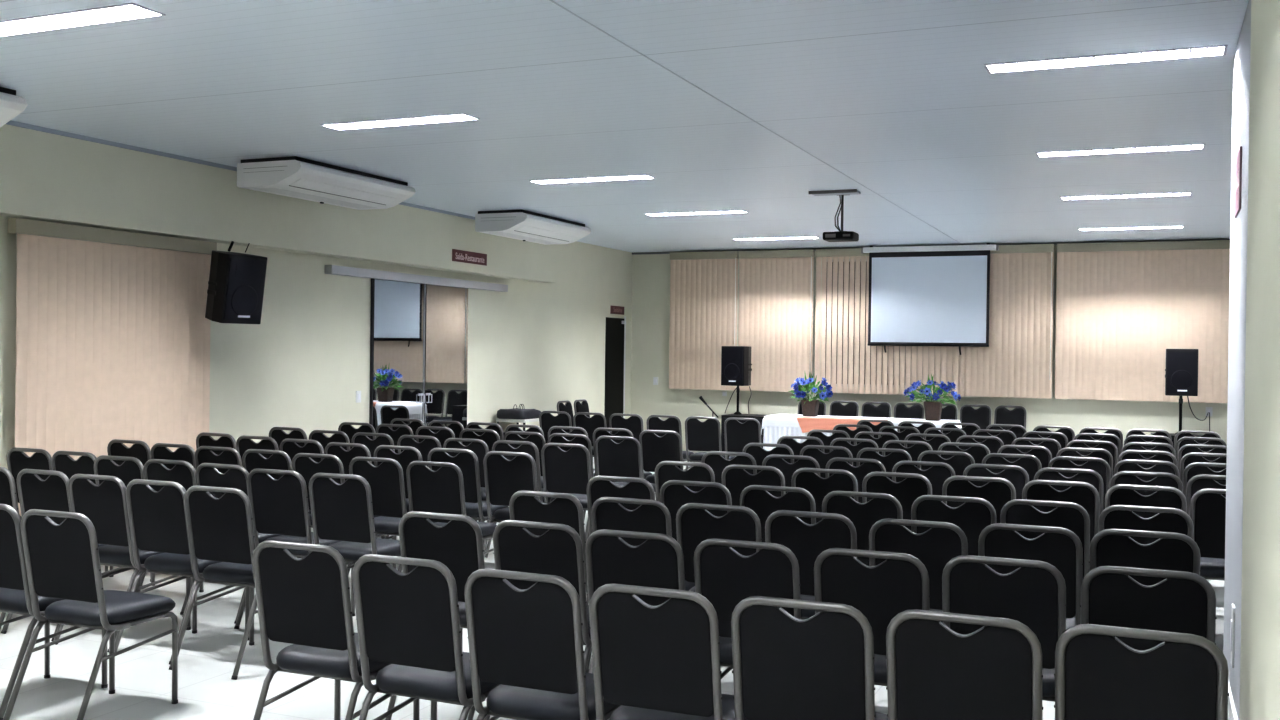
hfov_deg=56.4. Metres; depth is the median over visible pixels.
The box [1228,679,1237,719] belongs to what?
baseboard
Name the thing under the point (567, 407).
banquet chair
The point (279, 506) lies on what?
banquet chair
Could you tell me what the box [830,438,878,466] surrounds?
banquet chair
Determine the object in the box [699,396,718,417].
microphone stand
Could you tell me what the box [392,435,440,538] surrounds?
banquet chair
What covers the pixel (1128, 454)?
banquet chair
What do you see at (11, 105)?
air conditioner
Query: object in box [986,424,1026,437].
banquet chair
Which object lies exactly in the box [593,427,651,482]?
banquet chair
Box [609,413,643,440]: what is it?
banquet chair
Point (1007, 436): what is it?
banquet chair
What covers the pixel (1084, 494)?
banquet chair
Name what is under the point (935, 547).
banquet chair
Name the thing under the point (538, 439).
banquet chair
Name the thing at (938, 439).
banquet chair
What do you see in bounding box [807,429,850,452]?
banquet chair
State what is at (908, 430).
banquet chair
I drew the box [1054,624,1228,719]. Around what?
banquet chair
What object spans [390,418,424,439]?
banquet chair
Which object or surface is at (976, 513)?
banquet chair
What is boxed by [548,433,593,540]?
banquet chair
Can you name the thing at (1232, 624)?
light switch
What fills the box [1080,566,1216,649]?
banquet chair
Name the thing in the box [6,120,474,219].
trim
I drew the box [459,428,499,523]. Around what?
banquet chair
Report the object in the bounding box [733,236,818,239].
ceiling light
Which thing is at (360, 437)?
banquet chair
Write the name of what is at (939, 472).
banquet chair
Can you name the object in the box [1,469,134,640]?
banquet chair
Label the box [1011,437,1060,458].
banquet chair
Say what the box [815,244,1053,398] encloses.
vertical blind
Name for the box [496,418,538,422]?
tabletop
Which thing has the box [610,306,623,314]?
door sign
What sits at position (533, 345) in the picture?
wall
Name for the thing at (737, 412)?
pole
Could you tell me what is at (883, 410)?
banquet chair
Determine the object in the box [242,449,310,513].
banquet chair
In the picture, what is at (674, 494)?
banquet chair
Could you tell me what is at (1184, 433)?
banquet chair
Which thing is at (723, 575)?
banquet chair
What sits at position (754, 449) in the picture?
banquet chair
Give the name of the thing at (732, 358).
grille
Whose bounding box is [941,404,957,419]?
banquet chair
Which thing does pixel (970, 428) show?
banquet chair
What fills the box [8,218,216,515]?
vertical blind
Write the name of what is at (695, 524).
banquet chair
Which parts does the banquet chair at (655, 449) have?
seat, backrest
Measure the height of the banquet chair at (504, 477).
0.916 m
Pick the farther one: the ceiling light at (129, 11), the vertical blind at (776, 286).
the vertical blind at (776, 286)
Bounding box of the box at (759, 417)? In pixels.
[721,414,768,451]
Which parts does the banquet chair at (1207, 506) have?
frame, backrest, seat, seat frame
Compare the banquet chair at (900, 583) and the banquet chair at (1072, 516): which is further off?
the banquet chair at (1072, 516)
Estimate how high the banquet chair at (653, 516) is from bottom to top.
0.924 m
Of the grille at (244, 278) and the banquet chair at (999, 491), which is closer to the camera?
the banquet chair at (999, 491)
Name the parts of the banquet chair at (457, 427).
frame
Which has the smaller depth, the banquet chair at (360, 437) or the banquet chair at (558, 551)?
the banquet chair at (558, 551)
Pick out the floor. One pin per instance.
(207, 658)
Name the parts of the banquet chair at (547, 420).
frame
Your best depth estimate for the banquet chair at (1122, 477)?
7.37 m
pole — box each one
[734,386,741,414]
[1175,396,1182,433]
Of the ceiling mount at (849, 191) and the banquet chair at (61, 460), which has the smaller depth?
the banquet chair at (61, 460)
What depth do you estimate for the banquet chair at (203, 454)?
8.32 m
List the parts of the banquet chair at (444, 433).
backrest, frame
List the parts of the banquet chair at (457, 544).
leg, backrest, frame, leg, seat, leg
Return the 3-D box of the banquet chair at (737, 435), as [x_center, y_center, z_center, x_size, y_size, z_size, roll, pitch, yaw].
[1.181,1.082,13.123,0.420,0.916,0.607,1,0,22]
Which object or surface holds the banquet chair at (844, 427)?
on the floor
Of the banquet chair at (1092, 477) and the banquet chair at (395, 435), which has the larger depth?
the banquet chair at (395, 435)
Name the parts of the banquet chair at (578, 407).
frame, backrest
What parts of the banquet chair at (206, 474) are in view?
frame, backrest, leg, seat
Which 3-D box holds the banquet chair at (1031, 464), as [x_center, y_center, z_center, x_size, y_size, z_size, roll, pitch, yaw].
[2.752,1.133,8.791,0.420,0.916,0.607,1,0,23]
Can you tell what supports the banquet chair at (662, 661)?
on the floor
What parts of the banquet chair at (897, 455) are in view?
frame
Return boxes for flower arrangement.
[788,373,832,416]
[904,374,960,420]
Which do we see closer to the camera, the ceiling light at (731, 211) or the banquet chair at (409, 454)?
the banquet chair at (409, 454)
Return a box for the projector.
[823,195,858,241]
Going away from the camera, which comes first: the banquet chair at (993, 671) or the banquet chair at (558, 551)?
the banquet chair at (993, 671)
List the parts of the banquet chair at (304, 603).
leg, backrest, frame, seat frame, seat, leg, leg, leg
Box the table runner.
[796,417,880,432]
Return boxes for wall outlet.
[653,377,657,384]
[1206,407,1212,415]
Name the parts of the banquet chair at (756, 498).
frame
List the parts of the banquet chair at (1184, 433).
backrest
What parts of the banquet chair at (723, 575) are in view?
seat, seat frame, backrest, frame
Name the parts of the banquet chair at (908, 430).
frame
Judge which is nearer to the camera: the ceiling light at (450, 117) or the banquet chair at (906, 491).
the banquet chair at (906, 491)
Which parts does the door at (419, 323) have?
glass pane, rail, handle, glass pane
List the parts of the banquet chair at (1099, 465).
frame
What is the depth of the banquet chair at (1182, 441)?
10.70 m
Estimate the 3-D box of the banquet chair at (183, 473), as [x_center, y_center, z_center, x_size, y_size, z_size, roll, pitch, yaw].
[-2.817,1.073,7.522,0.424,0.924,0.612,1,0,23]
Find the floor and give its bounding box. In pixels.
[0,461,1229,719]
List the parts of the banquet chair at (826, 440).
frame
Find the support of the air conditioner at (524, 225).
attached to the ceiling at (900, 98)
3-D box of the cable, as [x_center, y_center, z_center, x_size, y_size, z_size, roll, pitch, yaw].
[7.081,0.580,15.150,0.694,0.392,0.022,0,1,-43]
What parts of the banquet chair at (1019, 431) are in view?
frame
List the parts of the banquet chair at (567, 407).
frame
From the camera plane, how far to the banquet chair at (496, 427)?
11.44 m
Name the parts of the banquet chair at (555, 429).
backrest, frame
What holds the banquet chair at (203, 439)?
on the floor
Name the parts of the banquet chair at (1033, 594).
backrest, frame, seat, seat frame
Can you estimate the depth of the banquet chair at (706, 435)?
13.09 m
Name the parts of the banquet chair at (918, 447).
frame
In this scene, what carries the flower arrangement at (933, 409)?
on the tablecloth
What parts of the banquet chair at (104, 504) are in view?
leg, backrest, frame, seat frame, leg, seat, leg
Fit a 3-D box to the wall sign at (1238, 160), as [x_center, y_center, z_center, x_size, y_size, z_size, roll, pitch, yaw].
[2.782,-0.823,5.551,0.010,0.280,0.380,1,0,23]
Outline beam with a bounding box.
[0,124,556,282]
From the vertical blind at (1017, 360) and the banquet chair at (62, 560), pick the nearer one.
the banquet chair at (62, 560)
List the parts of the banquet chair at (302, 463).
backrest, frame, seat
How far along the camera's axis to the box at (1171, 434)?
14.63 m
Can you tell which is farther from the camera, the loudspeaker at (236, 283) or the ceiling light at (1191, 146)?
the loudspeaker at (236, 283)
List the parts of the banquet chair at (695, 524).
frame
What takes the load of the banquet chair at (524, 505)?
on the floor
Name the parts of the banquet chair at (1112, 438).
backrest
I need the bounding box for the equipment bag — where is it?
[497,404,540,419]
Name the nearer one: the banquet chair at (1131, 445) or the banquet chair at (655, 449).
the banquet chair at (1131, 445)
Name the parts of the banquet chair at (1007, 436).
frame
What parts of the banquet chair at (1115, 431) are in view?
backrest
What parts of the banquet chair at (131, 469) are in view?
backrest, frame, leg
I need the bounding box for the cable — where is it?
[1187,396,1208,420]
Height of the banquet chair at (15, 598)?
0.924 m
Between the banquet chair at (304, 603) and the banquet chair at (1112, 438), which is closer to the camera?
the banquet chair at (304, 603)
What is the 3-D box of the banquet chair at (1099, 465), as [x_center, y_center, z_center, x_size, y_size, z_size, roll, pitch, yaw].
[3.174,1.140,8.605,0.420,0.916,0.607,1,0,24]
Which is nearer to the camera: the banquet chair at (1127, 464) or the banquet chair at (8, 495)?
the banquet chair at (8, 495)
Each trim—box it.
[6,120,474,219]
[549,0,962,244]
[632,239,1229,254]
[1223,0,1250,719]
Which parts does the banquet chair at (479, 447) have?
backrest, frame, seat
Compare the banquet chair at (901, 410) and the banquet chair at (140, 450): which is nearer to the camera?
the banquet chair at (140, 450)
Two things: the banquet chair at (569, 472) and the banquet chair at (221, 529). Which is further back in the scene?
the banquet chair at (569, 472)
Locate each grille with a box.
[224,258,266,320]
[257,188,375,208]
[489,232,560,243]
[722,348,742,383]
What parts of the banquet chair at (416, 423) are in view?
frame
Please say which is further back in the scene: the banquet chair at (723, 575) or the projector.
the projector
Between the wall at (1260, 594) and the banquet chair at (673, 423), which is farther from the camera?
the banquet chair at (673, 423)
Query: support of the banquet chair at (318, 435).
on the floor
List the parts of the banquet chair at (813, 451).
frame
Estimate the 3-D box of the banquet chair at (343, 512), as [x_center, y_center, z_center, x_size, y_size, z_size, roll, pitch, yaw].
[-1.600,1.094,6.837,0.424,0.924,0.612,1,0,23]
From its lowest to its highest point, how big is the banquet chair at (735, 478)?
0.916 m
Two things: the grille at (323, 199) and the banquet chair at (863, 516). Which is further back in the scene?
the grille at (323, 199)
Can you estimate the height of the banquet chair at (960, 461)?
0.916 m
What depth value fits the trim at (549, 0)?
7.06 m
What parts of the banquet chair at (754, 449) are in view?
frame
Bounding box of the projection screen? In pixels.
[861,243,998,354]
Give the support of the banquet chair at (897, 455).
on the floor
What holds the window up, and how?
in the wall at (650, 335)
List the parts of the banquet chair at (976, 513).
frame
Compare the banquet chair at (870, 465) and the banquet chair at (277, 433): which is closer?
the banquet chair at (870, 465)
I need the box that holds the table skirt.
[763,416,959,450]
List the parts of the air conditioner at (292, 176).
panel, panel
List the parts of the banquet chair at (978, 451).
frame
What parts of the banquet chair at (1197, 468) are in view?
backrest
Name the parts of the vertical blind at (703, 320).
pull cord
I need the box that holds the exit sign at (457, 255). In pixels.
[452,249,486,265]
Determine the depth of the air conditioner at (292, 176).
10.08 m
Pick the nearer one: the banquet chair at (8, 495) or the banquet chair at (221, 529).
the banquet chair at (221, 529)
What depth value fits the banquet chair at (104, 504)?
6.45 m
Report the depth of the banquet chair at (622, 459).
9.89 m
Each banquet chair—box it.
[0,467,19,630]
[0,504,107,719]
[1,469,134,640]
[3,509,177,719]
[7,447,107,571]
[52,451,150,581]
[54,474,190,651]
[94,455,198,589]
[107,439,150,465]
[115,479,249,663]
[141,459,203,614]
[150,443,195,469]
[169,485,257,679]
[182,463,279,623]
[194,446,241,473]
[196,432,235,454]
[234,468,354,628]
[236,435,278,465]
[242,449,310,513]
[252,540,419,719]
[269,427,306,449]
[280,438,323,461]
[292,453,384,538]
[309,430,349,450]
[309,473,401,572]
[324,442,371,480]
[338,422,375,448]
[347,456,434,575]
[352,432,394,536]
[352,554,499,719]
[374,445,422,535]
[376,424,413,453]
[385,511,484,719]
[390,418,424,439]
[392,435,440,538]
[406,461,496,554]
[416,426,480,521]
[428,420,463,441]
[428,448,507,521]
[443,438,489,544]
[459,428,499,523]
[464,569,620,719]
[465,422,503,439]
[483,451,538,555]
[484,520,591,719]
[485,440,557,557]
[503,431,545,489]
[505,424,543,488]
[509,490,587,604]
[539,411,571,442]
[541,443,591,541]
[548,426,594,519]
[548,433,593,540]
[557,400,573,429]
[573,412,606,460]
[574,399,592,446]
[585,529,684,672]
[586,497,694,670]
[587,476,654,535]
[589,584,747,719]
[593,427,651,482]
[595,436,655,493]
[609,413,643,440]
[639,430,683,483]
[646,415,692,470]
[655,461,714,501]
[660,480,731,540]
[676,503,761,591]
[685,416,729,470]
[694,538,800,678]
[701,451,756,483]
[722,464,785,505]
[724,417,761,459]
[731,596,887,719]
[740,485,815,541]
[743,443,793,472]
[762,454,819,492]
[765,510,857,618]
[777,435,823,462]
[791,468,857,522]
[798,400,825,415]
[800,445,852,477]
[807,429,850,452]
[814,548,929,685]
[822,491,902,565]
[826,457,885,502]
[829,401,858,416]
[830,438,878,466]
[832,424,873,444]
[854,431,898,454]
[856,419,893,437]
[857,448,911,479]
[861,402,890,417]
[862,471,931,529]
[869,518,967,622]
[878,426,920,445]
[882,440,932,465]
[885,609,1042,719]
[892,460,955,500]
[894,402,923,418]
[897,421,935,437]
[904,433,950,454]
[911,495,995,555]
[917,450,974,475]
[923,427,965,441]
[938,442,989,463]
[940,422,979,434]
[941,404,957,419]
[942,475,1015,522]
[942,555,1066,701]
[956,435,1003,452]
[960,404,991,428]
[963,463,1028,498]
[972,429,1015,444]
[978,523,1082,629]
[982,453,1041,481]
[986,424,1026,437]
[994,405,1026,429]
[998,445,1051,467]
[1000,499,1089,578]
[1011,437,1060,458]
[1022,431,1067,448]
[1022,480,1099,542]
[1033,425,1074,442]
[1034,467,1103,515]
[1048,456,1110,509]
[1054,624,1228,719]
[1056,447,1112,477]
[1066,440,1117,474]
[1073,433,1120,456]
[1079,427,1122,452]
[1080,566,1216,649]
[1089,529,1200,585]
[1098,505,1193,544]
[1105,484,1186,517]
[1110,471,1182,495]
[1114,459,1178,480]
[1118,450,1176,468]
[1122,442,1175,457]
[1124,435,1172,448]
[1126,429,1171,441]
[1174,430,1220,451]
[1176,437,1226,467]
[1178,444,1226,477]
[1180,452,1226,483]
[1183,462,1225,496]
[1186,474,1225,515]
[1190,488,1225,580]
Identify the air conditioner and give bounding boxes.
[0,87,27,126]
[237,156,415,209]
[475,210,590,244]
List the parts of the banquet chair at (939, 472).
frame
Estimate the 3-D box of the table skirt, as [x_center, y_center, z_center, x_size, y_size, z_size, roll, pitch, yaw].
[2.843,1.141,15.377,2.464,0.777,0.714,1,0,23]
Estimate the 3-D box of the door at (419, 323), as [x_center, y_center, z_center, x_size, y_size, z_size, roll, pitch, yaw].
[-2.389,0.281,13.309,0.085,2.430,3.470,1,0,23]
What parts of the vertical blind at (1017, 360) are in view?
pull cord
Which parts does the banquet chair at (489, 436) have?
backrest, frame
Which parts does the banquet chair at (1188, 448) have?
backrest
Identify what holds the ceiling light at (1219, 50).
attached to the ceiling at (900, 98)
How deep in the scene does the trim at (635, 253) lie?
17.23 m
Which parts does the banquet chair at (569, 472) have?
backrest, frame, seat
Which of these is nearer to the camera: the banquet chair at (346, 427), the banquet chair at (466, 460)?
the banquet chair at (466, 460)
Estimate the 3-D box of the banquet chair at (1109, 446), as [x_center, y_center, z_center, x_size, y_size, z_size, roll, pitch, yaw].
[3.909,1.137,10.302,0.420,0.916,0.607,1,0,24]
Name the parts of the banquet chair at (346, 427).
frame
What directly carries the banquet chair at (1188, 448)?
on the floor
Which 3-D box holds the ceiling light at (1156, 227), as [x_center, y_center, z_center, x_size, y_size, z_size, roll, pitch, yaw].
[5.821,-1.613,14.150,1.158,0.106,0.198,1,0,23]
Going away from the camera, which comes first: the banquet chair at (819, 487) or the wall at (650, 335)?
the banquet chair at (819, 487)
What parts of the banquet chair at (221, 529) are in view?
leg, frame, backrest, seat, seat frame, leg, leg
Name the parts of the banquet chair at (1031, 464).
frame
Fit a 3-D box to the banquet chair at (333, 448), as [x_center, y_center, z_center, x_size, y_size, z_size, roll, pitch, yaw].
[-2.081,1.069,8.998,0.420,0.916,0.607,1,0,24]
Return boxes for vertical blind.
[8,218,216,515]
[669,251,738,389]
[738,249,813,391]
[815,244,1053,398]
[1055,240,1229,402]
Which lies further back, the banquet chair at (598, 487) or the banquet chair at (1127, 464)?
the banquet chair at (1127, 464)
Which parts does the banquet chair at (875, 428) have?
frame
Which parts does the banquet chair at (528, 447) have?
leg, backrest, frame, seat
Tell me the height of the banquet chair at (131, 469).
0.924 m
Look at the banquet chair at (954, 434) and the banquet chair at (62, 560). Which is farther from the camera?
the banquet chair at (954, 434)
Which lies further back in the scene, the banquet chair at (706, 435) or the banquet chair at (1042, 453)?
the banquet chair at (706, 435)
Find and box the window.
[825,259,958,387]
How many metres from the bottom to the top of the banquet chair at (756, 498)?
0.916 m
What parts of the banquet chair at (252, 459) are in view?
backrest, frame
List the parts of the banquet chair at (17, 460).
backrest, frame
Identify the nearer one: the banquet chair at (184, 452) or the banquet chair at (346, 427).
the banquet chair at (184, 452)
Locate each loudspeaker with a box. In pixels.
[205,241,266,323]
[721,346,751,385]
[1165,349,1197,395]
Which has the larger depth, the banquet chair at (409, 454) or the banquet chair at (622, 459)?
the banquet chair at (622, 459)
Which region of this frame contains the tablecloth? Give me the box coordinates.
[761,414,961,432]
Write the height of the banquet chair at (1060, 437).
0.916 m
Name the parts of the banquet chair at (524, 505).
backrest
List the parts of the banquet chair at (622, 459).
backrest, frame, seat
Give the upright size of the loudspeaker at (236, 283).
0.678 m
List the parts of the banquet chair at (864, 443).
frame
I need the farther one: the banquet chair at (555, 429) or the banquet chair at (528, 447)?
the banquet chair at (555, 429)
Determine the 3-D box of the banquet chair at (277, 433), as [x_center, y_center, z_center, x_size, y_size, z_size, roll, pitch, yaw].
[-3.003,1.045,10.625,0.420,0.916,0.607,1,0,24]
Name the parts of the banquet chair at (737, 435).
backrest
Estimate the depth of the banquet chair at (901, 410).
16.60 m
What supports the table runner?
on the tablecloth
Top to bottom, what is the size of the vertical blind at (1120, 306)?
2.075 m
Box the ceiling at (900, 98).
[0,0,1248,252]
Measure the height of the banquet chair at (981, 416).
0.953 m
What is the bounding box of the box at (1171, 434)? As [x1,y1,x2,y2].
[1150,433,1203,447]
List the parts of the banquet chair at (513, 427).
backrest, frame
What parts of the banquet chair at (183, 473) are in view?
leg, frame, backrest, leg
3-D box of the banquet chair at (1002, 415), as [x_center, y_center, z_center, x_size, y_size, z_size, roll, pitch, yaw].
[4.912,1.093,15.909,0.420,0.953,0.607,1,0,24]
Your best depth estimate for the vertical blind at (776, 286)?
17.54 m
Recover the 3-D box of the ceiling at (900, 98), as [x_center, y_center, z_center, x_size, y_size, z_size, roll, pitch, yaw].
[0.070,-1.595,7.618,9.250,0.001,20.250,1,0,23]
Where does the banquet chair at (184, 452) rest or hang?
on the floor
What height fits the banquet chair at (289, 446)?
0.916 m
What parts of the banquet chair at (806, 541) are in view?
seat, backrest, frame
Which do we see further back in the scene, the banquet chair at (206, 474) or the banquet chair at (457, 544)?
the banquet chair at (206, 474)
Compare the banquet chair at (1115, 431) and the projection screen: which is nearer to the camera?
the banquet chair at (1115, 431)
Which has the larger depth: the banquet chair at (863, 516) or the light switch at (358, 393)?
the light switch at (358, 393)
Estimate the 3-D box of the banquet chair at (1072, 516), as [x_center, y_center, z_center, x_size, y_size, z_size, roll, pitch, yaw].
[2.056,1.143,6.019,0.420,0.916,0.607,1,0,24]
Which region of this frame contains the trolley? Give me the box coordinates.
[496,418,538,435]
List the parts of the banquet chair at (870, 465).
frame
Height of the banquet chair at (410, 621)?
0.924 m
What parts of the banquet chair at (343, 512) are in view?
backrest, frame, seat, seat frame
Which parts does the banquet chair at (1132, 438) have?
backrest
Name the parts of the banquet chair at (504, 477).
leg, seat, backrest, frame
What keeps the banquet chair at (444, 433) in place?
on the floor
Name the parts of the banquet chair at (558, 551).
backrest, frame, leg, seat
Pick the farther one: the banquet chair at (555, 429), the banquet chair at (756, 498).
the banquet chair at (555, 429)
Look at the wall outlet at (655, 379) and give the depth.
18.45 m
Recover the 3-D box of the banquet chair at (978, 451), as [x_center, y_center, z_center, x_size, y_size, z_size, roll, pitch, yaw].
[2.691,1.125,9.828,0.420,0.916,0.607,1,0,23]
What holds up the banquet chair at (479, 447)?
on the floor
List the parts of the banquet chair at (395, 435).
frame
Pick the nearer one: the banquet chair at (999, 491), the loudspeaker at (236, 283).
the banquet chair at (999, 491)
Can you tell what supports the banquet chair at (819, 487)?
on the floor
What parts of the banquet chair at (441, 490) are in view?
backrest, frame, seat, seat frame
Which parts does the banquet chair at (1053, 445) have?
frame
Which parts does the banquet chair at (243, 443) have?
frame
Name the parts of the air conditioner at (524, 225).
panel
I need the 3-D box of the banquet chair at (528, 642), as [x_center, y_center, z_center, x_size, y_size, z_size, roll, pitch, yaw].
[-0.301,1.131,3.971,0.424,0.924,0.612,1,0,24]
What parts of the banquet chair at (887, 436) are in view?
frame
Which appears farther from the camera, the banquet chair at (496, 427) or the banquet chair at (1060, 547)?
the banquet chair at (496, 427)
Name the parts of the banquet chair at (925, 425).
frame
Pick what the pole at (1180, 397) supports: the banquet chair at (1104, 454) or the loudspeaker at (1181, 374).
the loudspeaker at (1181, 374)
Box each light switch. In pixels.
[356,391,360,402]
[1230,604,1234,667]
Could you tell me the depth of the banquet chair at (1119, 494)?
6.59 m
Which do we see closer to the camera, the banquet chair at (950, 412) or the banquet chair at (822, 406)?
the banquet chair at (950, 412)
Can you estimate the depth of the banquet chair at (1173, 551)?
4.86 m
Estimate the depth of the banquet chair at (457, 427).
11.67 m
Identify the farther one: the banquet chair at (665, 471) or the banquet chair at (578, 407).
the banquet chair at (578, 407)
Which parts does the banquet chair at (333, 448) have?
frame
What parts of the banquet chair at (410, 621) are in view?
leg, backrest, leg, seat frame, seat, leg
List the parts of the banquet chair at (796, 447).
frame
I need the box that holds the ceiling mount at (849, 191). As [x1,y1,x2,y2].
[809,189,860,195]
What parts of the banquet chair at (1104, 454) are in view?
backrest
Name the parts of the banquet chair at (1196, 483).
backrest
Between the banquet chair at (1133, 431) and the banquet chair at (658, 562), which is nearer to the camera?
the banquet chair at (658, 562)
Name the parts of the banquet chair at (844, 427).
backrest, frame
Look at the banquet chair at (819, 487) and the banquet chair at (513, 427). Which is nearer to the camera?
the banquet chair at (819, 487)
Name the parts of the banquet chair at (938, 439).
frame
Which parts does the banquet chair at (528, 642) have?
leg, backrest, seat, seat frame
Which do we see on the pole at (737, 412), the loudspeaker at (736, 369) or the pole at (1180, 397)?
the loudspeaker at (736, 369)
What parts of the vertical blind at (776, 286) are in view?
pull cord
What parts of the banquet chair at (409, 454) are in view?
backrest, frame, seat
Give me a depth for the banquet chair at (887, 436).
10.82 m
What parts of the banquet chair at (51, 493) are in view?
leg, frame, backrest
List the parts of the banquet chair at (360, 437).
backrest, frame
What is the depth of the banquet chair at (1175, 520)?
5.65 m
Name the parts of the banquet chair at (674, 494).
frame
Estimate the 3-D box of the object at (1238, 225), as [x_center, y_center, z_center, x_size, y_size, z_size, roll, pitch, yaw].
[5.035,0.040,9.155,1.300,3.162,13.300,1,0,23]
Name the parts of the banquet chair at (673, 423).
backrest, seat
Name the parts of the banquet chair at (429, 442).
backrest, frame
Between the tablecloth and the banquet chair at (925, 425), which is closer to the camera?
the banquet chair at (925, 425)
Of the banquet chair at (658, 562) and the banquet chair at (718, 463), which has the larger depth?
the banquet chair at (718, 463)
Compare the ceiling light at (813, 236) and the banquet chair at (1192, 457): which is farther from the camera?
the ceiling light at (813, 236)
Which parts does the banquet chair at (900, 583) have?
backrest, frame, seat, seat frame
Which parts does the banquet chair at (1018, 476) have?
frame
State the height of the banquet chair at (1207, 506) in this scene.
0.916 m
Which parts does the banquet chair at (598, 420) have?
backrest, frame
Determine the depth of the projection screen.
16.56 m
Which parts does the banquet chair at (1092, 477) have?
backrest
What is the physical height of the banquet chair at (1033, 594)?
0.924 m
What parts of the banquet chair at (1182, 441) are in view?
backrest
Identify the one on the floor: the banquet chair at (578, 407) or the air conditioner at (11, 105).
the banquet chair at (578, 407)
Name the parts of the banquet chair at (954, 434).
backrest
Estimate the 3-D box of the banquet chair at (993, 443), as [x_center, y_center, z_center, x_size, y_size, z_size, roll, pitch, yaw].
[3.070,1.124,10.697,0.420,0.916,0.607,1,0,24]
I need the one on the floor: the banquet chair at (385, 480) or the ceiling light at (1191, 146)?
the banquet chair at (385, 480)
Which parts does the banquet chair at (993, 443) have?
frame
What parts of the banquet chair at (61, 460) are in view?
frame, backrest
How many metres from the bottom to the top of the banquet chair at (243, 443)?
0.916 m
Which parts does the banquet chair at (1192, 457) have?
backrest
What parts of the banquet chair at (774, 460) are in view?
frame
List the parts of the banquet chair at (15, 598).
backrest, seat frame, leg, frame, seat, leg, leg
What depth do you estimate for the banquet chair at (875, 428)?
12.88 m
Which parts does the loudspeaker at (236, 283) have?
handle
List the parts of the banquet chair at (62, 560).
leg, backrest, frame, leg, seat frame, seat, leg, leg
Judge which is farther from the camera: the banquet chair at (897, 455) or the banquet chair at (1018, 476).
the banquet chair at (897, 455)
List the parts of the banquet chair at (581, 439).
backrest, frame, leg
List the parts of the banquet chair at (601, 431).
backrest, frame, seat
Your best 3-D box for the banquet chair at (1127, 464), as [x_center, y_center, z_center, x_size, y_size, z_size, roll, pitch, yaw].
[3.562,1.146,8.409,0.420,0.916,0.607,1,0,23]
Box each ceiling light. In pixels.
[0,3,165,36]
[320,113,479,129]
[530,175,654,183]
[645,210,747,215]
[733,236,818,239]
[984,45,1227,73]
[1036,144,1204,156]
[1060,192,1191,199]
[1078,226,1183,230]
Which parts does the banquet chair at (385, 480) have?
backrest, frame, seat frame, seat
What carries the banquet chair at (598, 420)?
on the floor
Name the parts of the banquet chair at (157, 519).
leg, backrest, frame, seat frame, seat, leg, leg, leg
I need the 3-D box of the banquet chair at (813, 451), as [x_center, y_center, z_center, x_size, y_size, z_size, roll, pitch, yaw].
[1.501,1.113,9.330,0.420,0.916,0.607,1,0,23]
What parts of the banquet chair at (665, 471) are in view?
backrest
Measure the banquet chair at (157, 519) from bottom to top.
0.924 m
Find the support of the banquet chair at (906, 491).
on the floor
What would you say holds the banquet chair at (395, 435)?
on the floor
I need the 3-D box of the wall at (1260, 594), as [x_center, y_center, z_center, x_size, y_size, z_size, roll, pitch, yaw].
[1.013,0.052,-0.029,1.415,3.162,6.750,1,0,23]
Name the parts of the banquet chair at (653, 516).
leg, backrest, frame, seat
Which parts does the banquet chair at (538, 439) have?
backrest, frame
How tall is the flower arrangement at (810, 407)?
0.604 m
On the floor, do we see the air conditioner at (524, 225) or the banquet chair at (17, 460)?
the banquet chair at (17, 460)
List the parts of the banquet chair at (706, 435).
backrest, frame, seat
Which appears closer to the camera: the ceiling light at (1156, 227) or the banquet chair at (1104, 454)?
the banquet chair at (1104, 454)
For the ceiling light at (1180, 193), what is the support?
attached to the ceiling at (900, 98)
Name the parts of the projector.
port panel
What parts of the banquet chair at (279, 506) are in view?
leg, backrest, frame, seat, leg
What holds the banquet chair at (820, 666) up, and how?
on the floor
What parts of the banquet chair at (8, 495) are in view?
leg, backrest, frame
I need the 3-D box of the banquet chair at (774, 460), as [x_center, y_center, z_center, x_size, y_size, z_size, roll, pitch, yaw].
[1.123,1.114,8.445,0.420,0.916,0.607,1,0,24]
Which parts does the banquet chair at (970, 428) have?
backrest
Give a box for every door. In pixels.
[325,265,507,432]
[604,316,625,431]
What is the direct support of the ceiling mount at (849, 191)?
attached to the ceiling at (900, 98)
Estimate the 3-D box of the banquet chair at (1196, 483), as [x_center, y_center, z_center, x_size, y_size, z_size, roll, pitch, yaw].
[3.610,1.154,7.403,0.420,0.916,0.607,1,0,24]
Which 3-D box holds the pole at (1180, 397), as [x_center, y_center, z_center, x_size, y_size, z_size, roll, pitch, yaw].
[6.697,0.681,14.777,0.120,0.485,0.117,1,0,23]
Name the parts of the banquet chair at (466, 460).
backrest, seat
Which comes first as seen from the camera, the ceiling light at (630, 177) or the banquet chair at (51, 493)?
the banquet chair at (51, 493)
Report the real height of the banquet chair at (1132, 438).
0.916 m
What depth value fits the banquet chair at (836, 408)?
16.96 m
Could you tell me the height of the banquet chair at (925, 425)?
0.916 m
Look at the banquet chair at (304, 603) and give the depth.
4.32 m
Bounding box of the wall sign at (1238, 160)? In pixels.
[1234,146,1241,217]
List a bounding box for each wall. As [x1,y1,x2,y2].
[0,216,632,468]
[630,245,1226,452]
[1239,0,1279,719]
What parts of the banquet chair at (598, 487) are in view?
backrest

